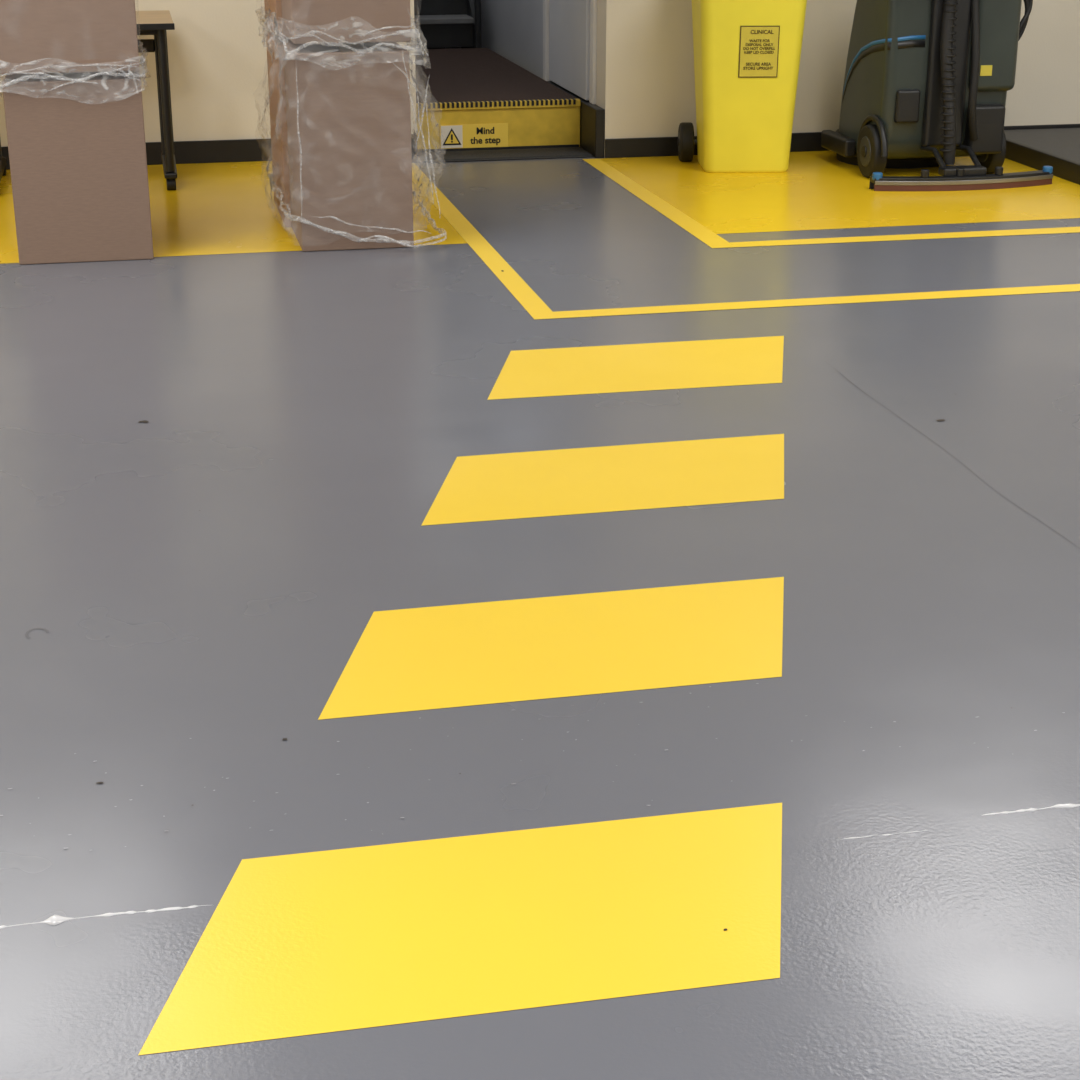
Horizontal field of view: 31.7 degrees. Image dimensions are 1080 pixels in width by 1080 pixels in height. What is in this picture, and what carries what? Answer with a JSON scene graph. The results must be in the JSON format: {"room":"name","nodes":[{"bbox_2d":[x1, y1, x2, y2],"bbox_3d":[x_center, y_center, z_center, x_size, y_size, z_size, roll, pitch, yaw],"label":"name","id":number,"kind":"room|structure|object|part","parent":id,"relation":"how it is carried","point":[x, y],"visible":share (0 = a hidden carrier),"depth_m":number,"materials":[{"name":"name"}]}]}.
{"room":"hospital loading bay","nodes":[
{"label":"hospital loading bay","id":0,"kind":"room"},
{"bbox_2d":[0,0,416,146],"bbox_3d":[-3.598,-3.362,9.059,5.980,3.200,0.200,-4,21,-11],"label":"wall","id":1,"kind":"structure","parent":0,"point":[218,69],"depth_m":9.74,"materials":[{"name":"beige paint"}]},
{"bbox_2d":[1,134,417,169],"bbox_3d":[-3.575,-1.879,9.498,5.980,0.115,0.014,-4,21,-11],"label":"baseboard","id":2,"kind":"structure","parent":1,"relation":"attached to","point":[240,150],"depth_m":9.87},
{"bbox_2d":[415,47,444,48],"bbox_3d":[-1.224,-5.280,14.229,1.257,3.200,0.200,-4,21,-11],"label":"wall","id":3,"kind":"structure","parent":0,"point":[441,47],"depth_m":14.75,"materials":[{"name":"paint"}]},
{"bbox_2d":[445,0,542,78],"bbox_3d":[-0.261,-4.631,12.480,0.150,3.200,3.850,-4,21,-11],"label":"wall","id":4,"kind":"structure","parent":0,"point":[512,29],"depth_m":12.07,"materials":[{"name":"grey paint"}]},
{"bbox_2d":[0,156,1079,1079],"bbox_3d":[0.079,-0.406,5.865,11.900,0.120,19.400,-4,21,-11],"label":"floor","id":5,"kind":"structure","parent":0,"point":[313,408],"depth_m":4.21,"materials":[{"name":"grey paint"}]},
{"bbox_2d":[25,628,48,638],"bbox_3d":[-1.075,0.199,4.061,0.051,0.001,0.058,-4,21,-11],"label":"scuff mark","id":6,"kind":"object","parent":5,"relation":"on","point":[46,630],"visible":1,"depth_m":4.07,"materials":[{"name":"grey paint"}]},
{"bbox_2d":[0,0,153,264],"bbox_3d":[-1.858,-1.881,7.586,0.602,1.449,0.621,-4,21,-11],"label":"cardboard boxes","id":7,"kind":"object","parent":5,"relation":"on","point":[72,89],"visible":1,"depth_m":7.41,"materials":[{"name":"brown cardboard"}]},
{"bbox_2d":[0,161,466,263],"bbox_3d":[-3.398,-1.419,8.422,5.840,0.001,2.345,-4,21,-11],"label":"floor marking","id":8,"kind":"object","parent":5,"relation":"on","point":[225,207],"depth_m":8.52,"materials":[{"name":"paint"}]},
{"bbox_2d":[0,10,176,189],"bbox_3d":[-2.286,-2.115,9.174,1.054,0.782,0.744,-4,21,-11],"label":"folding table","id":9,"kind":"object","parent":8,"relation":"on","point":[156,23],"visible":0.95,"depth_m":9.04,"materials":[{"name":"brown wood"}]},
{"bbox_3d":[-2.225,-2.350,9.064,0.760,0.060,0.030,-4,21,-11],"label":"modesty rail","id":10,"kind":"part","parent":9,"relation":"part of","materials":[{"name":"black plastic"}]},
{"bbox_3d":[-2.171,-2.346,8.795,0.860,0.029,0.030,-4,21,-11],"label":"under frame","id":11,"kind":"part","parent":9,"relation":"part of","materials":[{"name":"black plastic"}]},
{"bbox_3d":[-2.209,-2.342,8.705,1.054,0.029,0.006,-4,21,-11],"label":"edge trim","id":12,"kind":"part","parent":9,"relation":"part of","materials":[{"name":"black plastic"}]},
{"bbox_2d":[259,0,441,251],"bbox_3d":[-0.825,-2.097,8.065,0.790,1.520,1.383,-4,21,-11],"label":"cardboard boxes","id":13,"kind":"object","parent":5,"relation":"on","point":[339,75],"visible":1,"depth_m":7.68,"materials":[{"name":"brown cardboard"}]},
{"bbox_2d":[414,0,480,47],"bbox_3d":[-1.023,-4.675,13.222,0.850,2.765,2.102,-4,21,-11],"label":"flight","id":14,"kind":"object","parent":5,"relation":"on","point":[440,23],"visible":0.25,"depth_m":12.76,"materials":[{"name":"paint"}]},
{"bbox_3d":[-0.415,-3.644,12.621,0.044,1.250,0.044,-4,21,-11],"label":"newel post","id":15,"kind":"part","parent":14,"relation":"part of","materials":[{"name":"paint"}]},
{"bbox_2d":[138,803,781,1054],"bbox_3d":[-0.067,0.592,3.001,1.121,0.001,0.521,-4,21,-11],"label":"zebra crossing","id":16,"kind":"object","parent":5,"relation":"on","point":[300,944],"visible":1,"depth_m":2.96,"materials":[{"name":"yellow paint"}]},
{"bbox_2d":[415,48,580,151],"bbox_3d":[-0.505,-2.686,11.457,0.903,0.264,2.750,-4,21,-11],"label":"step","id":17,"kind":"structure","parent":5,"relation":"on","point":[460,85],"depth_m":10.30,"materials":[{"name":"yellow paint"}]},
{"bbox_2d":[440,123,507,148],"bbox_3d":[-0.352,-2.168,10.196,0.370,0.126,0.009,-4,21,-11],"label":"sign","id":18,"kind":"object","parent":17,"relation":"attached to","point":[494,134],"visible":1,"depth_m":10.20,"materials":[{"name":"yellow plastic"}]},
{"bbox_3d":[-0.472,-2.159,10.173,0.116,0.118,0.004,-4,21,-11],"label":"symbol panel","id":19,"kind":"part","parent":18,"relation":"part of","materials":[{"name":"white plastic"}]},
{"bbox_2d":[414,147,592,162],"bbox_3d":[-0.200,-2.048,10.100,0.922,0.012,0.298,-4,21,-11],"label":"mat","id":20,"kind":"object","parent":5,"relation":"on","point":[559,152],"visible":1,"depth_m":10.07,"materials":[{"name":"black rubber"}]},
{"bbox_2d":[97,270,944,930],"bbox_3d":[0.099,-0.227,5.206,2.552,0.001,4.772,-4,21,-11],"label":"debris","id":21,"kind":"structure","parent":5,"relation":"on","point":[144,421],"depth_m":5.52,"materials":[{"name":"black"}]},
{"bbox_2d":[0,683,1064,848],"bbox_3d":[0.020,0.399,3.520,2.339,0.001,0.461,-4,21,-11],"label":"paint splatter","id":22,"kind":"structure","parent":5,"relation":"on","point":[756,683],"depth_m":3.45,"materials":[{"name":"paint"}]},
{"bbox_2d":[0,803,1079,928],"bbox_3d":[0.270,0.516,3.198,3.500,0.008,0.047,-4,21,-11],"label":"bead","id":23,"kind":"object","parent":5,"relation":"on","point":[55,919],"visible":1,"depth_m":3.01,"materials":[{"name":"silicone sealant"}]},
{"bbox_2d":[318,577,783,719],"bbox_3d":[0.066,0.216,4.016,1.124,0.001,0.531,-4,21,-11],"label":"zebra crossing","id":24,"kind":"object","parent":5,"relation":"on","point":[436,657],"visible":1,"depth_m":4.00,"materials":[{"name":"yellow paint"}]},
{"bbox_2d":[421,434,783,525],"bbox_3d":[0.201,-0.169,5.052,1.127,0.001,0.546,-4,21,-11],"label":"zebra crossing","id":25,"kind":"object","parent":5,"relation":"on","point":[475,488],"visible":1,"depth_m":5.03,"materials":[{"name":"yellow paint"}]},
{"bbox_2d":[487,336,783,399],"bbox_3d":[0.336,-0.559,6.102,1.131,0.001,0.563,-4,21,-11],"label":"zebra crossing","id":26,"kind":"object","parent":5,"relation":"on","point":[754,360],"visible":1,"depth_m":6.07,"materials":[{"name":"yellow paint"}]},
{"bbox_2d":[412,159,1079,318],"bbox_3d":[2.390,-1.568,8.820,5.660,0.001,3.450,-4,21,-11],"label":"floor line marking","id":27,"kind":"structure","parent":5,"relation":"on","point":[512,281],"depth_m":7.85,"materials":[{"name":"yellow paint"}]},
{"bbox_2d":[599,151,1079,233],"bbox_3d":[2.774,-1.825,9.515,4.600,0.001,2.070,-4,21,-11],"label":"floor","id":28,"kind":"structure","parent":5,"relation":"on","point":[817,191],"depth_m":8.93,"materials":[{"name":"paint"}]},
{"bbox_2d":[678,0,806,172],"bbox_3d":[1.031,-2.433,9.597,0.613,1.085,0.635,-1,20,-2],"label":"wheelie bin","id":29,"kind":"object","parent":28,"relation":"on","point":[747,53],"visible":1,"depth_m":9.42,"materials":[{"name":"yellow plastic"}]},
{"bbox_2d":[821,0,1052,190],"bbox_3d":[1.934,-2.423,9.506,0.928,1.128,1.278,-4,21,-11],"label":"machine","id":30,"kind":"object","parent":28,"relation":"on","point":[927,83],"visible":1,"depth_m":9.24,"materials":[{"name":"plastic"}]},
{"bbox_3d":[2.045,-1.731,9.207,0.920,0.040,0.080,-4,21,-11],"label":"squeegee blade","id":31,"kind":"part","parent":30,"relation":"part of","materials":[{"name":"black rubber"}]},
{"bbox_3d":[1.931,-2.442,9.528,0.655,1.010,0.654,-4,21,-11],"label":"tank","id":32,"kind":"part","parent":30,"relation":"part of","materials":[{"name":"plastic"}]},
{"bbox_3d":[1.841,-1.752,9.091,0.040,0.040,0.040,-4,21,-11],"label":"squeegee knob","id":33,"kind":"part","parent":30,"relation":"part of","materials":[{"name":"black plastic"}]},
{"bbox_3d":[1.921,-1.866,9.265,0.028,0.095,0.277,-4,21,-11],"label":"squeegee arm","id":34,"kind":"part","parent":30,"relation":"part of","materials":[{"name":"black plastic"}]},
{"bbox_3d":[1.977,-2.310,9.228,0.200,0.790,0.065,-4,21,-11],"label":"panel","id":35,"kind":"part","parent":30,"relation":"part of","materials":[{"name":"black plastic"}]},
{"bbox_3d":[2.018,-1.765,9.126,0.040,0.040,0.040,-4,21,-11],"label":"squeegee knob","id":36,"kind":"part","parent":30,"relation":"part of","materials":[{"name":"black plastic"}]},
{"bbox_3d":[2.058,-1.708,9.151,0.920,0.034,0.082,-4,21,-11],"label":"squeegee blade","id":37,"kind":"part","parent":30,"relation":"part of","materials":[{"name":"red rubber"}]},
{"bbox_3d":[2.097,-1.879,9.300,0.028,0.095,0.277,-4,21,-11],"label":"squeegee arm","id":38,"kind":"part","parent":30,"relation":"part of","materials":[{"name":"black plastic"}]},
{"bbox_3d":[2.213,-1.780,9.165,0.040,0.040,0.040,-4,21,-11],"label":"squeegee knob","id":39,"kind":"part","parent":30,"relation":"part of","materials":[{"name":"black plastic"}]},
{"bbox_2d":[1004,128,1079,184],"bbox_3d":[3.377,-1.969,9.768,1.700,0.095,1.730,-4,21,-11],"label":"platform","id":40,"kind":"object","parent":28,"relation":"on","point":[1058,148],"visible":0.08,"depth_m":9.84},
{"bbox_2d":[826,362,1078,547],"bbox_3d":[1.172,-0.161,5.031,0.016,0.001,2.450,-4,21,-11],"label":"joint","id":41,"kind":"object","parent":5,"relation":"on","point":[826,362],"visible":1,"depth_m":5.22,"materials":[{"name":"grey"}]},
{"bbox_2d":[596,0,1079,157],"bbox_3d":[2.553,-3.717,10.017,4.563,3.200,0.200,-4,21,-11],"label":"wall","id":42,"kind":"structure","parent":0,"point":[646,75],"depth_m":10.04,"materials":[{"name":"beige paint"}]},
{"bbox_2d":[605,124,1079,157],"bbox_3d":[2.575,-2.228,10.458,4.563,0.100,0.014,-4,21,-11],"label":"baseboard","id":43,"kind":"structure","parent":42,"relation":"attached to","point":[808,141],"depth_m":10.07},
{"bbox_3d":[0.256,-3.784,10.196,0.150,3.200,1.130,-4,21,-11],"label":"wall","id":44,"kind":"structure","parent":0,"visible":0},
{"bbox_2d":[543,0,549,80],"bbox_3d":[0.049,-3.652,10.771,0.050,2.048,0.080,-4,21,-11],"label":"door frame","id":45,"kind":"structure","parent":44,"relation":"attached to","point":[545,2],"depth_m":11.02,"materials":[{"name":"white paint"}]},
{"bbox_2d":[549,0,589,99],"bbox_3d":[0.165,-3.455,10.298,0.034,1.988,0.930,-4,21,-11],"label":"door leaf","id":46,"kind":"structure","parent":44,"relation":"in","point":[569,20],"depth_m":10.47,"materials":[{"name":"grey paint"}]},
{"bbox_2d":[547,81,604,157],"bbox_3d":[0.179,-2.362,10.600,0.050,0.252,1.325,-4,21,-11],"label":"baseboard","id":47,"kind":"structure","parent":44,"relation":"attached to","point":[592,116],"depth_m":10.07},
{"bbox_2d":[589,0,596,103],"bbox_3d":[0.282,-3.295,9.811,0.020,2.048,0.080,-4,21,-11],"label":"door frame","id":48,"kind":"structure","parent":44,"relation":"attached to","point":[593,3],"depth_m":10.05,"materials":[{"name":"white paint"}]}
]}

